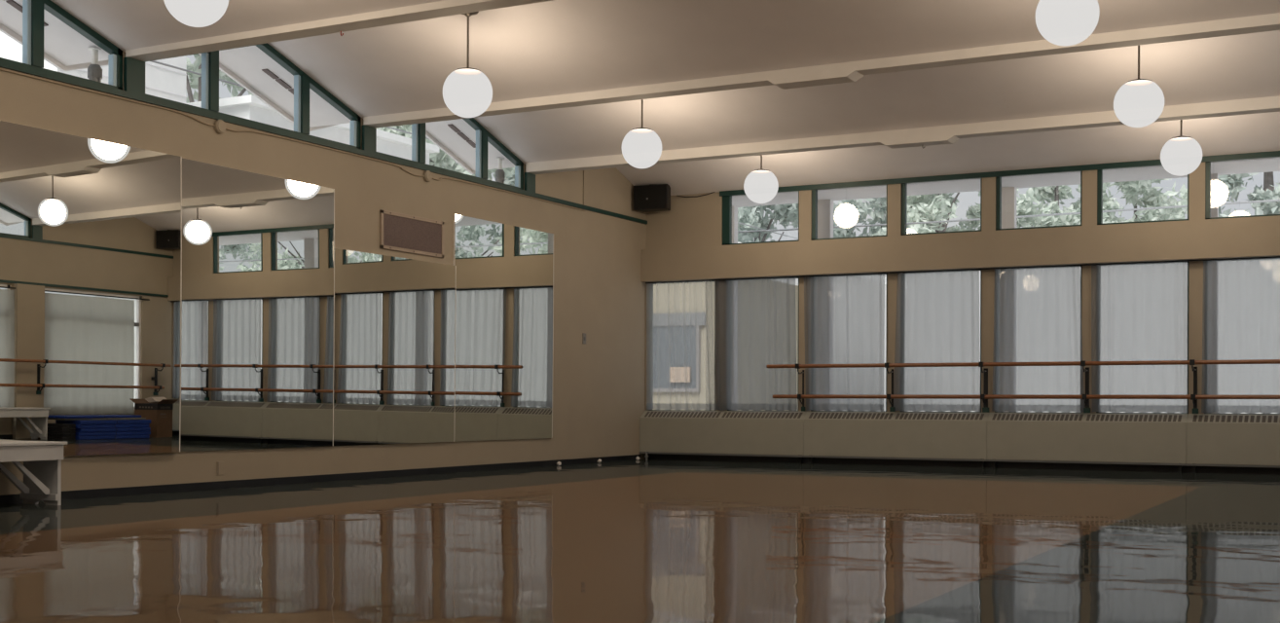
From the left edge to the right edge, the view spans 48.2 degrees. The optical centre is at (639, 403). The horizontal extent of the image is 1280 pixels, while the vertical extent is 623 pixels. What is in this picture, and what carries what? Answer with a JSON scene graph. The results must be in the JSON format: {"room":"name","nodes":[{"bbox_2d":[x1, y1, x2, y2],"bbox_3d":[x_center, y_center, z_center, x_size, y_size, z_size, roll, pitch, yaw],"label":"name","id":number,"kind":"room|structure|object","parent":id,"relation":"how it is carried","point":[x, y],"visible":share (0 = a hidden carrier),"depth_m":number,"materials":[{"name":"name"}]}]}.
{"room":"exercise studio","nodes":[
{"label":"exercise studio","id":0,"kind":"room"},
{"bbox_2d":[0,50,645,495],"bbox_3d":[-4.470,-1.133,9.450,0.140,3.815,19.460,0,0,28],"label":"wall","id":1,"kind":"structure","parent":0,"point":[599,384],"depth_m":13.88,"materials":[{"name":"beige paint"}]},
{"bbox_2d":[0,0,122,89],"bbox_3d":[-4.459,-2.665,9.447,0.092,0.750,2.583,0,0,28],"label":"window","id":2,"kind":"structure","parent":1,"relation":"in","point":[33,11],"depth_m":9.99,"materials":[{"name":"green paint"}]},
{"bbox_2d":[0,120,182,456],"bbox_3d":[-3.975,-0.766,10.173,0.061,2.267,1.834,0,0,28],"label":"wall mirror","id":3,"kind":"object","parent":1,"relation":"attached to","point":[91,230],"visible":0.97,"depth_m":10.22,"materials":[{"name":"clear glass"}]},
{"bbox_2d":[0,68,215,126],"bbox_3d":[-4.150,-2.231,9.877,0.016,0.056,3.310,0,0,28],"label":"cable","id":4,"kind":"object","parent":1,"relation":"attached to","point":[2,69],"visible":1,"depth_m":10.37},
{"bbox_2d":[123,56,145,95],"bbox_3d":[-3.763,-2.435,10.638,0.032,0.256,0.173,0,0,28],"label":"trim","id":5,"kind":"structure","parent":1,"relation":"attached to","point":[133,69],"depth_m":10.62,"materials":[{"name":"green paint"}]},
{"bbox_2d":[213,119,225,133],"bbox_3d":[-3.343,-2.209,11.384,0.041,0.110,0.110,0,0,28],"label":"junction box","id":6,"kind":"object","parent":1,"relation":"attached to","point":[220,126],"visible":1,"depth_m":11.36,"materials":[{"name":"beige plastic"}]},
{"bbox_2d":[217,461,224,475],"bbox_3d":[-3.351,0.514,11.422,0.009,0.110,0.080,0,0,28],"label":"outlet plate","id":7,"kind":"object","parent":1,"relation":"attached to","point":[220,464],"visible":1,"depth_m":11.42,"materials":[{"name":"brown plastic"}]},
{"bbox_2d":[145,42,361,148],"bbox_3d":[-3.174,-2.660,11.882,0.092,0.750,2.583,0,0,28],"label":"window","id":8,"kind":"structure","parent":1,"relation":"in","point":[303,82],"depth_m":12.28,"materials":[{"name":"green paint"}]},
{"bbox_2d":[180,157,334,451],"bbox_3d":[-3.132,-0.762,11.799,0.033,2.267,1.824,0,0,28],"label":"wall mirror","id":9,"kind":"object","parent":1,"relation":"attached to","point":[258,285],"visible":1,"depth_m":11.73,"materials":[{"name":"clear glass"}]},
{"bbox_2d":[0,0,515,174],"bbox_3d":[-4.837,-2.839,9.568,0.629,0.624,19.320,0,0,28],"label":"roof overhang","id":10,"kind":"object","parent":1,"relation":"attached to","point":[65,48],"visible":0.27,"depth_m":12.53,"materials":[{"name":"white paint"}]},
{"bbox_2d":[5,0,48,26],"bbox_3d":[-4.431,-2.829,10.176,0.060,0.166,0.475,0,0,28],"label":"soffit vent","id":11,"kind":"object","parent":10,"relation":"attached to","point":[13,3],"visible":0.43,"depth_m":10.16,"materials":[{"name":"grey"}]},
{"bbox_2d":[87,47,102,82],"bbox_3d":[-4.056,-2.433,10.632,0.104,0.418,0.102,0,0,28],"label":"spotlight","id":12,"kind":"object","parent":10,"relation":"attached to","point":[94,71],"visible":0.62,"depth_m":10.61,"materials":[{"name":"grey metal"}]},
{"bbox_2d":[261,68,293,94],"bbox_3d":[-3.146,-2.824,12.611,0.060,0.166,0.475,0,0,28],"label":"soffit vent","id":13,"kind":"object","parent":10,"relation":"attached to","point":[267,71],"visible":0.81,"depth_m":12.55,"materials":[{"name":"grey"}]},
{"bbox_2d":[447,124,475,147],"bbox_3d":[-1.861,-2.819,15.046,0.060,0.166,0.475,0,0,28],"label":"soffit vent","id":14,"kind":"object","parent":10,"relation":"attached to","point":[452,127],"visible":0.93,"depth_m":15.03,"materials":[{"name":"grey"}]},
{"bbox_2d":[495,157,505,183],"bbox_3d":[-1.514,-2.433,15.449,0.104,0.438,0.102,0,0,28],"label":"spotlight","id":15,"kind":"object","parent":10,"relation":"attached to","point":[499,173],"visible":0.62,"depth_m":15.42,"materials":[{"name":"grey metal"}]},
{"bbox_2d":[0,454,640,504],"bbox_3d":[-4.476,0.644,9.285,0.015,0.062,19.170,0,0,28],"label":"baseboard","id":16,"kind":"structure","parent":1,"relation":"attached to","point":[188,487],"depth_m":12.19,"materials":[{"name":"black plastic"}]},
{"bbox_2d":[0,59,647,224],"bbox_3d":[-3.785,-2.285,10.620,0.072,0.045,16.470,0,0,28],"label":"trim","id":17,"kind":"structure","parent":1,"relation":"attached to","point":[4,64],"depth_m":11.96,"materials":[{"name":"green paint"}]},
{"bbox_2d":[225,127,424,177],"bbox_3d":[-2.707,-2.217,12.612,0.016,0.068,2.656,0,0,28],"label":"cable","id":18,"kind":"object","parent":1,"relation":"attached to","point":[226,128],"visible":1,"depth_m":12.49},
{"bbox_2d":[361,124,376,152],"bbox_3d":[-2.478,-2.418,13.073,0.032,0.232,0.173,0,0,28],"label":"trim","id":19,"kind":"structure","parent":1,"relation":"attached to","point":[369,133],"depth_m":13.05,"materials":[{"name":"green paint"}]},
{"bbox_2d":[333,248,456,445],"bbox_3d":[-2.277,-0.500,13.419,0.036,1.749,1.836,0,0,28],"label":"wall mirror","id":20,"kind":"object","parent":1,"relation":"attached to","point":[394,351],"visible":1,"depth_m":13.34,"materials":[{"name":"clear glass"}]},
{"bbox_2d":[379,209,443,257],"bbox_3d":[-2.166,-1.616,13.639,0.022,0.356,0.984,0,0,28],"label":"air vent","id":21,"kind":"object","parent":1,"relation":"in","point":[398,232],"visible":1,"depth_m":13.61,"materials":[{"name":"brown metal"}]},
{"bbox_2d":[422,170,432,182],"bbox_3d":[-2.052,-2.204,13.829,0.041,0.110,0.110,0,0,28],"label":"junction box","id":22,"kind":"object","parent":1,"relation":"attached to","point":[427,174],"visible":1,"depth_m":13.80,"materials":[{"name":"beige plastic"}]},
{"bbox_2d":[376,117,523,189],"bbox_3d":[-1.889,-2.655,14.317,0.092,0.750,2.583,0,0,28],"label":"window","id":23,"kind":"structure","parent":1,"relation":"in","point":[483,135],"depth_m":14.73,"materials":[{"name":"green paint"}]},
{"bbox_2d":[453,214,553,441],"bbox_3d":[-1.411,-0.756,15.064,0.030,2.267,1.876,0,0,28],"label":"wall mirror","id":24,"kind":"object","parent":1,"relation":"attached to","point":[504,280],"visible":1,"depth_m":15.00,"materials":[{"name":"clear glass"}]},
{"bbox_2d":[432,177,585,211],"bbox_3d":[-1.339,-2.216,15.203,0.016,0.062,2.986,0,0,28],"label":"cable","id":25,"kind":"object","parent":1,"relation":"attached to","point":[440,178],"visible":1,"depth_m":15.02,"materials":[{"name":"plastic"}]},
{"bbox_2d":[524,172,535,192],"bbox_3d":[-1.194,-2.400,15.508,0.032,0.204,0.173,0,0,28],"label":"trim","id":26,"kind":"structure","parent":1,"relation":"attached to","point":[530,178],"depth_m":15.48,"materials":[{"name":"green paint"}]},
{"bbox_2d":[583,170,585,205],"bbox_3d":[-0.648,-2.613,16.518,0.012,0.635,0.025,0,0,28],"label":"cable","id":27,"kind":"structure","parent":1,"relation":"attached to","point":[583,170],"depth_m":16.52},
{"bbox_2d":[582,332,585,344],"bbox_3d":[-0.641,-0.755,16.542,0.014,0.124,0.080,0,0,28],"label":"light switch","id":28,"kind":"object","parent":1,"relation":"attached to","point":[583,334],"visible":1,"depth_m":16.52,"materials":[{"name":"grey metal"}]},
{"bbox_2d":[0,459,1279,622],"bbox_3d":[-0.559,0.740,7.382,8.720,0.100,19.460,0,0,28],"label":"floor","id":29,"kind":"structure","parent":0,"point":[640,540],"depth_m":6.93,"materials":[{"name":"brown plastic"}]},
{"bbox_2d":[0,440,67,505],"bbox_3d":[-4.529,0.462,8.686,0.420,0.425,2.200,0,0,28],"label":"bench","id":30,"kind":"object","parent":29,"relation":"on","point":[41,469],"visible":1,"depth_m":9.53,"materials":[{"name":"white wood"}]},
{"bbox_2d":[639,410,807,463],"bbox_3d":[0.987,0.390,17.312,2.172,0.612,0.150,0,0,28],"label":"radiator cover","id":31,"kind":"object","parent":29,"relation":"on","point":[763,433],"visible":1,"depth_m":17.24,"materials":[{"name":"beige metal"}]},
{"bbox_2d":[644,411,721,417],"bbox_3d":[0.518,0.133,17.556,1.006,0.072,0.099,0,0,28],"label":"grille","id":32,"kind":"object","parent":31,"relation":"attached to","point":[646,414],"depth_m":17.55,"materials":[{"name":"metal"}]},
{"bbox_2d":[721,411,802,418],"bbox_3d":[1.452,0.136,17.063,1.006,0.072,0.099,0,0,28],"label":"grille","id":33,"kind":"object","parent":31,"relation":"attached to","point":[724,415],"depth_m":17.06,"materials":[{"name":"metal"}]},
{"bbox_2d":[795,364,804,411],"bbox_3d":[1.877,-0.192,16.750,0.051,0.557,0.202,0,0,31],"label":"bracket","id":34,"kind":"object","parent":31,"relation":"attached to","point":[796,365],"visible":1,"depth_m":16.80,"materials":[{"name":"black metal"}]},
{"bbox_2d":[766,359,1279,367],"bbox_3d":[4.441,-0.431,15.318,6.652,0.045,0.045,0,0,28],"label":"ballet barre","id":35,"kind":"object","parent":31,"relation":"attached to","point":[1243,361],"visible":1,"depth_m":15.39,"materials":[{"name":"brown wood"}]},
{"bbox_2d":[772,394,1279,399],"bbox_3d":[4.369,-0.077,15.429,6.320,0.045,0.045,0,0,28],"label":"ballet barre","id":36,"kind":"object","parent":31,"relation":"attached to","point":[907,396],"visible":1,"depth_m":15.48,"materials":[{"name":"brown wood"}]},
{"bbox_2d":[804,411,989,468],"bbox_3d":[2.900,0.397,16.302,2.146,0.612,0.150,0,0,28],"label":"radiator cover","id":37,"kind":"object","parent":29,"relation":"on","point":[899,435],"visible":1,"depth_m":16.23,"materials":[{"name":"beige metal"}]},
{"bbox_2d":[808,412,893,419],"bbox_3d":[2.437,0.140,16.544,0.994,0.072,0.099,0,0,28],"label":"grille","id":38,"kind":"object","parent":37,"relation":"attached to","point":[812,416],"depth_m":16.53,"materials":[{"name":"metal"}]},
{"bbox_2d":[884,363,895,411],"bbox_3d":[2.839,-0.188,16.242,0.054,0.557,0.203,0,0,32],"label":"bracket","id":39,"kind":"object","parent":37,"relation":"attached to","point":[892,409],"visible":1,"depth_m":16.30,"materials":[{"name":"black metal"}]},
{"bbox_2d":[894,413,984,419],"bbox_3d":[3.360,0.143,16.057,0.994,0.072,0.099,0,0,28],"label":"grille","id":40,"kind":"object","parent":37,"relation":"attached to","point":[896,416],"depth_m":16.05,"materials":[{"name":"metal"}]},
{"bbox_2d":[978,362,988,412],"bbox_3d":[3.789,-0.184,15.741,0.072,0.557,0.199,0,0,28],"label":"bracket","id":41,"kind":"object","parent":37,"relation":"attached to","point":[985,409],"visible":1,"depth_m":15.80,"materials":[{"name":"black metal"}]},
{"bbox_2d":[987,412,1188,473],"bbox_3d":[4.766,0.404,15.317,2.066,0.612,0.150,0,0,28],"label":"radiator cover","id":42,"kind":"object","parent":29,"relation":"on","point":[1150,439],"visible":1,"depth_m":15.25,"materials":[{"name":"beige metal"}]},
{"bbox_2d":[991,413,1083,420],"bbox_3d":[4.321,0.147,15.549,0.954,0.072,0.099,0,0,28],"label":"grille","id":43,"kind":"object","parent":42,"relation":"attached to","point":[995,417],"depth_m":15.55,"materials":[{"name":"metal"}]},
{"bbox_2d":[1080,360,1090,412],"bbox_3d":[4.750,-0.180,15.234,0.068,0.557,0.199,0,0,28],"label":"bracket","id":44,"kind":"object","parent":42,"relation":"attached to","point":[1086,409],"visible":1,"depth_m":15.29,"materials":[{"name":"black metal"}]},
{"bbox_2d":[1086,414,1181,421],"bbox_3d":[5.208,0.150,15.081,0.954,0.072,0.099,0,0,28],"label":"grille","id":45,"kind":"object","parent":42,"relation":"attached to","point":[1089,418],"depth_m":15.08,"materials":[{"name":"metal"}]},
{"bbox_2d":[1186,413,1279,473],"bbox_3d":[6.706,0.411,14.294,2.312,0.612,0.150,0,0,28],"label":"radiator cover","id":46,"kind":"object","parent":29,"relation":"on","point":[1239,440],"visible":1,"depth_m":14.58,"materials":[{"name":"beige metal"}]},
{"bbox_2d":[1189,359,1198,413],"bbox_3d":[5.710,-0.177,14.727,0.065,0.557,0.199,0,0,28],"label":"bracket","id":47,"kind":"object","parent":46,"relation":"attached to","point":[1191,361],"visible":1,"depth_m":14.78,"materials":[{"name":"black metal"}]},
{"bbox_2d":[1192,415,1278,422],"bbox_3d":[6.206,0.154,14.555,1.075,0.072,0.099,0,0,28],"label":"grille","id":48,"kind":"object","parent":46,"relation":"attached to","point":[1195,419],"depth_m":14.61,"materials":[{"name":"metal"}]},
{"bbox_2d":[50,0,1279,195],"bbox_3d":[-0.546,-2.843,7.382,9.000,0.604,19.460,0,0,28],"label":"ceiling","id":49,"kind":"structure","parent":0,"point":[554,47],"depth_m":11.86,"materials":[{"name":"white paint"}]},
{"bbox_2d":[163,0,228,27],"bbox_3d":[-2.635,-2.638,8.485,0.380,0.790,0.380,0,0,28],"label":"globe pendant lamp","id":50,"kind":"object","parent":49,"relation":"hanging from","point":[191,13],"visible":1,"depth_m":8.39,"materials":[{"name":"white glass"}]},
{"bbox_2d":[125,0,551,61],"bbox_3d":[0.096,-2.619,8.600,8.720,0.218,0.200,0,0,28],"label":"ceiling beam","id":51,"kind":"structure","parent":49,"relation":"attached to","point":[446,8],"depth_m":9.74,"materials":[{"name":"white paint"}]},
{"bbox_2d":[442,11,492,117],"bbox_3d":[-1.313,-2.606,10.900,0.380,0.844,0.380,0,0,28],"label":"globe pendant lamp","id":52,"kind":"object","parent":49,"relation":"hanging from","point":[467,91],"visible":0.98,"depth_m":10.77,"materials":[{"name":"white glass"}]},
{"bbox_2d":[621,99,661,168],"bbox_3d":[0.019,-2.608,13.310,0.380,0.829,0.380,0,0,28],"label":"globe pendant lamp","id":53,"kind":"object","parent":49,"relation":"hanging from","point":[641,147],"visible":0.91,"depth_m":13.18,"materials":[{"name":"white glass"}]},
{"bbox_2d":[743,154,778,203],"bbox_3d":[1.335,-2.612,15.728,0.380,0.811,0.380,0,0,28],"label":"globe pendant lamp","id":54,"kind":"object","parent":49,"relation":"hanging from","point":[760,186],"visible":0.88,"depth_m":15.60,"materials":[{"name":"white glass"}]},
{"bbox_2d":[363,12,1279,128],"bbox_3d":[1.381,-2.602,11.035,8.720,0.242,0.200,0,0,28],"label":"ceiling beam","id":55,"kind":"structure","parent":49,"relation":"attached to","point":[852,71],"depth_m":10.85,"materials":[{"name":"white paint"}]},
{"bbox_2d":[525,95,1279,174],"bbox_3d":[2.666,-2.583,13.469,8.720,0.270,0.200,0,0,28],"label":"ceiling beam","id":56,"kind":"structure","parent":49,"relation":"attached to","point":[941,134],"depth_m":13.40,"materials":[{"name":"white paint"}]},
{"bbox_2d":[1035,0,1099,46],"bbox_3d":[2.637,-2.613,8.816,0.380,0.801,0.380,0,0,28],"label":"globe pendant lamp","id":57,"kind":"object","parent":49,"relation":"hanging from","point":[1061,22],"visible":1,"depth_m":8.69,"materials":[{"name":"white glass"}]},
{"bbox_2d":[1113,45,1164,127],"bbox_3d":[3.927,-2.593,11.248,0.380,0.831,0.380,0,0,28],"label":"globe pendant lamp","id":58,"kind":"object","parent":49,"relation":"hanging from","point":[1139,102],"visible":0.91,"depth_m":11.12,"materials":[{"name":"white glass"}]},
{"bbox_2d":[1160,119,1202,176],"bbox_3d":[5.187,-2.596,13.695,0.380,0.815,0.380,0,0,28],"label":"globe pendant lamp","id":59,"kind":"object","parent":49,"relation":"hanging from","point":[1182,155],"visible":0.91,"depth_m":13.57,"materials":[{"name":"white glass"}]},
{"bbox_2d":[645,162,1279,465],"bbox_3d":[3.956,-0.903,15.925,8.720,3.420,0.140,0,0,28],"label":"wall","id":60,"kind":"structure","parent":0,"point":[690,222],"depth_m":16.39,"materials":[{"name":"beige paint"}]},
{"bbox_2d":[633,183,670,212],"bbox_3d":[0.188,-2.533,17.562,0.448,0.322,0.326,0,0,24],"label":"wall speaker","id":61,"kind":"object","parent":60,"relation":"attached to","point":[652,197],"visible":1,"depth_m":17.42,"materials":[{"name":"black plastic"}]},
{"bbox_2d":[648,280,715,410],"bbox_3d":[0.532,-0.714,17.715,0.935,1.615,0.070,0,0,28],"label":"window","id":62,"kind":"structure","parent":60,"relation":"in","point":[650,285],"depth_m":17.90,"materials":[{"name":"green paint"}]},
{"bbox_2d":[676,191,715,197],"bbox_3d":[0.709,-2.573,17.542,0.546,0.065,0.042,0,0,22],"label":"cable","id":63,"kind":"object","parent":60,"relation":"attached to","point":[713,192],"visible":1,"depth_m":17.56,"materials":[{"name":"black paint"}]},
{"bbox_2d":[722,190,799,245],"bbox_3d":[1.464,-2.248,17.226,1.009,0.630,0.070,0,0,28],"label":"window","id":64,"kind":"structure","parent":60,"relation":"in","point":[726,201],"depth_m":17.40,"materials":[{"name":"green paint"}]},
{"bbox_2d":[727,277,799,411],"bbox_3d":[1.492,-0.710,17.208,0.937,1.615,0.070,0,0,28],"label":"window","id":65,"kind":"structure","parent":60,"relation":"in","point":[795,277],"depth_m":16.96,"materials":[{"name":"green paint"}]},
{"bbox_2d":[810,273,887,411],"bbox_3d":[2.454,-0.706,16.701,0.937,1.615,0.070,0,0,28],"label":"window","id":66,"kind":"structure","parent":60,"relation":"in","point":[885,274],"depth_m":16.46,"materials":[{"name":"green paint"}]},
{"bbox_2d":[811,184,887,240],"bbox_3d":[2.459,-2.244,16.701,0.931,0.630,0.070,0,0,28],"label":"window","id":67,"kind":"structure","parent":60,"relation":"in","point":[814,192],"depth_m":16.87,"materials":[{"name":"green paint"}]},
{"bbox_2d":[901,178,982,235],"bbox_3d":[3.421,-2.240,16.193,0.931,0.630,0.070,0,0,28],"label":"window","id":68,"kind":"structure","parent":60,"relation":"in","point":[903,186],"depth_m":16.36,"materials":[{"name":"green paint"}]},
{"bbox_2d":[640,216,1279,282],"bbox_3d":[3.897,-1.707,15.808,8.718,0.397,0.124,0,0,28],"label":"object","id":69,"kind":"structure","parent":60,"relation":"attached to","point":[1247,237],"depth_m":15.83,"materials":[{"name":"beige paint"}]},
{"bbox_2d":[645,256,1279,283],"bbox_3d":[3.881,-1.493,15.780,8.620,0.016,0.016,0,0,28],"label":"curtain rod","id":70,"kind":"object","parent":60,"relation":"attached to","point":[1271,256],"visible":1,"depth_m":15.84,"materials":[{"name":"black paint"}]},
{"bbox_2d":[646,281,716,410],"bbox_3d":[0.498,-0.719,17.613,0.970,1.598,0.047,0,0,28],"label":"window blind","id":71,"kind":"object","parent":70,"relation":"hanging from","point":[676,406],"visible":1,"depth_m":17.60,"materials":[{"name":"white fabric"}]},
{"bbox_2d":[714,277,797,410],"bbox_3d":[1.377,-0.716,17.151,1.085,1.598,0.051,0,0,28],"label":"window blind","id":72,"kind":"object","parent":70,"relation":"hanging from","point":[755,322],"visible":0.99,"depth_m":17.15,"materials":[{"name":"white fabric"}]},
{"bbox_2d":[804,273,884,411],"bbox_3d":[2.368,-0.712,16.631,0.995,1.598,0.034,0,0,28],"label":"window blind","id":73,"kind":"object","parent":70,"relation":"hanging from","point":[844,315],"visible":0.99,"depth_m":16.63,"materials":[{"name":"white fabric"}]},
{"bbox_2d":[893,269,980,411],"bbox_3d":[3.337,-0.708,16.116,1.010,1.598,0.026,0,0,28],"label":"window blind","id":74,"kind":"object","parent":70,"relation":"hanging from","point":[937,318],"visible":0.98,"depth_m":16.12,"materials":[{"name":"white fabric"}]},
{"bbox_2d":[991,265,1085,412],"bbox_3d":[4.340,-0.705,15.584,1.000,1.598,0.041,0,0,28],"label":"window blind","id":75,"kind":"object","parent":70,"relation":"hanging from","point":[1038,310],"visible":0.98,"depth_m":15.59,"materials":[{"name":"white fabric"}]},
{"bbox_2d":[1091,261,1187,413],"bbox_3d":[5.270,-0.701,15.096,0.980,1.598,0.038,0,0,28],"label":"window blind","id":76,"kind":"object","parent":70,"relation":"hanging from","point":[1139,311],"visible":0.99,"depth_m":15.09,"materials":[{"name":"white fabric"}]},
{"bbox_2d":[1201,257,1279,413],"bbox_3d":[6.257,-0.697,14.577,0.990,1.598,0.038,0,0,28],"label":"window blind","id":77,"kind":"object","parent":70,"relation":"hanging from","point":[1241,297],"visible":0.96,"depth_m":14.64,"materials":[{"name":"white fabric"}]},
{"bbox_2d":[648,453,1279,475],"bbox_3d":[3.910,0.662,15.850,8.688,0.090,0.030,0,0,28],"label":"baseboard","id":78,"kind":"structure","parent":60,"relation":"attached to","point":[793,459],"depth_m":15.90,"materials":[{"name":"black plastic"}]},
{"bbox_2d":[953,269,981,412],"bbox_3d":[3.415,-0.703,16.193,0.937,1.615,0.070,0,0,28],"label":"window","id":79,"kind":"structure","parent":60,"relation":"in","point":[979,270],"depth_m":15.95,"materials":[{"name":"green paint"}]},
{"bbox_2d":[719,150,1279,196],"bbox_3d":[3.877,-2.561,15.891,6.563,0.085,0.040,0,0,28],"label":"trim","id":80,"kind":"structure","parent":60,"relation":"attached to","point":[1273,154],"depth_m":15.78,"materials":[{"name":"green paint"}]},
{"bbox_2d":[731,156,1279,207],"bbox_3d":[4.210,-2.602,16.395,11.120,0.140,0.918,0,0,28],"label":"eave","id":81,"kind":"object","parent":60,"relation":"attached to","point":[1266,164],"visible":0.22,"depth_m":16.33,"materials":[{"name":"white paint"}]},
{"bbox_2d":[994,265,1082,412],"bbox_3d":[4.377,-0.699,15.686,0.937,1.615,0.070,0,0,28],"label":"window","id":82,"kind":"structure","parent":60,"relation":"in","point":[1080,266],"depth_m":15.45,"materials":[{"name":"green paint"}]},
{"bbox_2d":[995,171,1082,230],"bbox_3d":[4.383,-2.236,15.686,0.931,0.630,0.070,0,0,28],"label":"window","id":83,"kind":"structure","parent":60,"relation":"in","point":[998,179],"depth_m":15.86,"materials":[{"name":"green paint"}]},
{"bbox_2d":[1096,261,1189,413],"bbox_3d":[5.338,-0.695,15.178,0.937,1.615,0.070,0,0,28],"label":"window","id":84,"kind":"structure","parent":60,"relation":"in","point":[1188,262],"depth_m":14.93,"materials":[{"name":"green paint"}]},
{"bbox_2d":[1097,169,1189,224],"bbox_3d":[5.344,-2.233,15.178,0.931,0.630,0.070,0,0,28],"label":"window","id":85,"kind":"structure","parent":60,"relation":"in","point":[1099,172],"depth_m":15.34,"materials":[{"name":"green paint"}]},
{"bbox_2d":[1205,162,1279,219],"bbox_3d":[6.340,-2.229,14.653,1.009,0.630,0.070,0,0,28],"label":"window","id":86,"kind":"structure","parent":60,"relation":"in","point":[1207,164],"depth_m":14.85,"materials":[{"name":"green paint"}]},
{"label":"outside","id":87,"kind":"structure","parent":0,"visible":0},
{"bbox_3d":[6.760,0.973,19.881,130.000,0.290,130.000,0,0,28],"label":"ground","id":88,"kind":"structure","parent":87,"visible":0},
{"bbox_2d":[0,31,186,104],"bbox_3d":[-7.905,-2.133,17.868,4.320,5.810,2.140,0,0,28],"label":"building","id":89,"kind":"structure","parent":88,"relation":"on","point":[161,81],"depth_m":17.34,"materials":[{"name":"paint"}]},
{"bbox_2d":[185,53,253,103],"bbox_3d":[-7.943,-4.191,26.119,4.314,9.932,4.176,0,0,-7],"label":"tree","id":90,"kind":"object","parent":88,"relation":"on","point":[196,80],"visible":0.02,"depth_m":26.46,"materials":[{"name":"green plant"}]},
{"bbox_2d":[185,94,438,164],"bbox_3d":[-6.014,-1.626,21.454,4.320,4.810,4.150,0,0,28],"label":"building","id":91,"kind":"structure","parent":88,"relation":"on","point":[249,107],"depth_m":19.91,"materials":[{"name":"paint"}]},
{"bbox_2d":[376,124,514,184],"bbox_3d":[-4.630,-3.815,32.257,4.304,9.208,4.571,0,0,-32],"label":"tree","id":92,"kind":"object","parent":88,"relation":"on","point":[441,159],"visible":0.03,"depth_m":31.17,"materials":[{"name":"green plant"}]},
{"bbox_2d":[493,172,514,185],"bbox_3d":[-2.966,-3.687,37.725,4.690,8.964,4.730,0,0,28],"label":"tree","id":93,"kind":"object","parent":88,"relation":"on","point":[511,178],"visible":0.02,"depth_m":37.54,"materials":[{"name":"green plant"}]},
{"bbox_2d":[731,205,737,243],"bbox_3d":[1.179,-0.869,18.420,0.120,3.350,0.120,0,0,28],"label":"post","id":94,"kind":"object","parent":88,"relation":"on","point":[734,208],"visible":0.14,"depth_m":18.35,"materials":[{"name":"white paint"}]},
{"bbox_2d":[737,203,798,242],"bbox_3d":[3.511,-3.873,43.697,4.540,9.385,4.157,0,0,31],"label":"tree","id":95,"kind":"object","parent":88,"relation":"on","point":[786,213],"visible":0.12,"depth_m":42.87,"materials":[{"name":"green plant"}]},
{"bbox_2d":[652,242,886,410],"bbox_3d":[0.291,-1.792,27.314,8.200,5.190,5.700,0,0,28],"label":"neighbouring wing","id":96,"kind":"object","parent":88,"relation":"on","point":[695,292],"visible":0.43,"depth_m":24.23},
{"bbox_2d":[817,199,833,410],"bbox_3d":[2.293,-0.864,17.832,0.200,3.350,0.120,0,0,28],"label":"post","id":97,"kind":"object","parent":88,"relation":"on","point":[824,206],"visible":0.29,"depth_m":17.77,"materials":[{"name":"white paint"}]},
{"bbox_2d":[833,197,914,237],"bbox_3d":[7.243,-4.200,44.742,4.204,10.067,4.374,0,0,5],"label":"tree","id":98,"kind":"object","parent":88,"relation":"on","point":[856,213],"visible":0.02,"depth_m":43.97,"materials":[{"name":"green plant"}]},
{"bbox_2d":[865,190,980,236],"bbox_3d":[8.646,-4.002,40.760,4.151,9.681,3.831,0,0,-43],"label":"tree","id":99,"kind":"object","parent":88,"relation":"on","point":[920,207],"visible":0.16,"depth_m":39.90,"materials":[{"name":"green plant"}]},
{"bbox_2d":[1001,186,1017,228],"bbox_3d":[4.301,-0.857,16.772,0.200,3.350,0.120,0,0,28],"label":"post","id":100,"kind":"object","parent":88,"relation":"on","point":[1009,194],"visible":0.21,"depth_m":16.71,"materials":[{"name":"white paint"}]},
{"bbox_2d":[795,270,1277,413],"bbox_3d":[17.221,-1.188,27.904,35.400,4.110,6.450,0,0,28],"label":"building","id":101,"kind":"structure","parent":88,"relation":"on","point":[796,279],"depth_m":30.83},
{"bbox_2d":[1016,182,1124,227],"bbox_3d":[12.271,-4.114,42.343,3.915,9.933,4.182,0,0,-9],"label":"tree","id":102,"kind":"object","parent":88,"relation":"on","point":[1054,193],"visible":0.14,"depth_m":41.32,"materials":[{"name":"green plant"}]},
{"bbox_2d":[1072,178,1187,224],"bbox_3d":[13.383,-3.288,38.582,3.418,8.292,3.782,0,0,28],"label":"tree","id":103,"kind":"object","parent":88,"relation":"on","point":[1152,198],"visible":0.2,"depth_m":38.04,"materials":[{"name":"green plant"}]},
{"bbox_2d":[1210,173,1218,413],"bbox_3d":[6.255,-0.849,15.741,0.200,3.350,0.120,0,0,28],"label":"post","id":104,"kind":"object","parent":88,"relation":"on","point":[1214,176],"visible":0.14,"depth_m":15.66,"materials":[{"name":"white paint"}]},
{"bbox_2d":[1179,171,1279,217],"bbox_3d":[17.238,-4.324,39.128,4.366,10.400,4.306,0,0,11],"label":"tree","id":105,"kind":"object","parent":88,"relation":"on","point":[1228,185],"visible":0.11,"depth_m":38.59,"materials":[{"name":"green plant"}]},
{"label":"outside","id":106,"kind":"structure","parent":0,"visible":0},
{"bbox_2d":[737,199,1279,232],"bbox_3d":[10.184,-3.744,26.335,70.000,0.288,0.036,0,0,28],"label":"power line","id":107,"kind":"object","parent":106,"point":[1266,201],"visible":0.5,"depth_m":27.62,"materials":[{"name":"metal"}]},
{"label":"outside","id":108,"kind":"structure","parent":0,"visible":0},
{"bbox_2d":[151,60,798,239],"bbox_3d":[-6.542,-3.608,12.210,0.022,0.073,44.000,0,0,28],"label":"wire","id":109,"kind":"object","parent":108,"point":[155,61],"visible":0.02,"depth_m":15.96,"materials":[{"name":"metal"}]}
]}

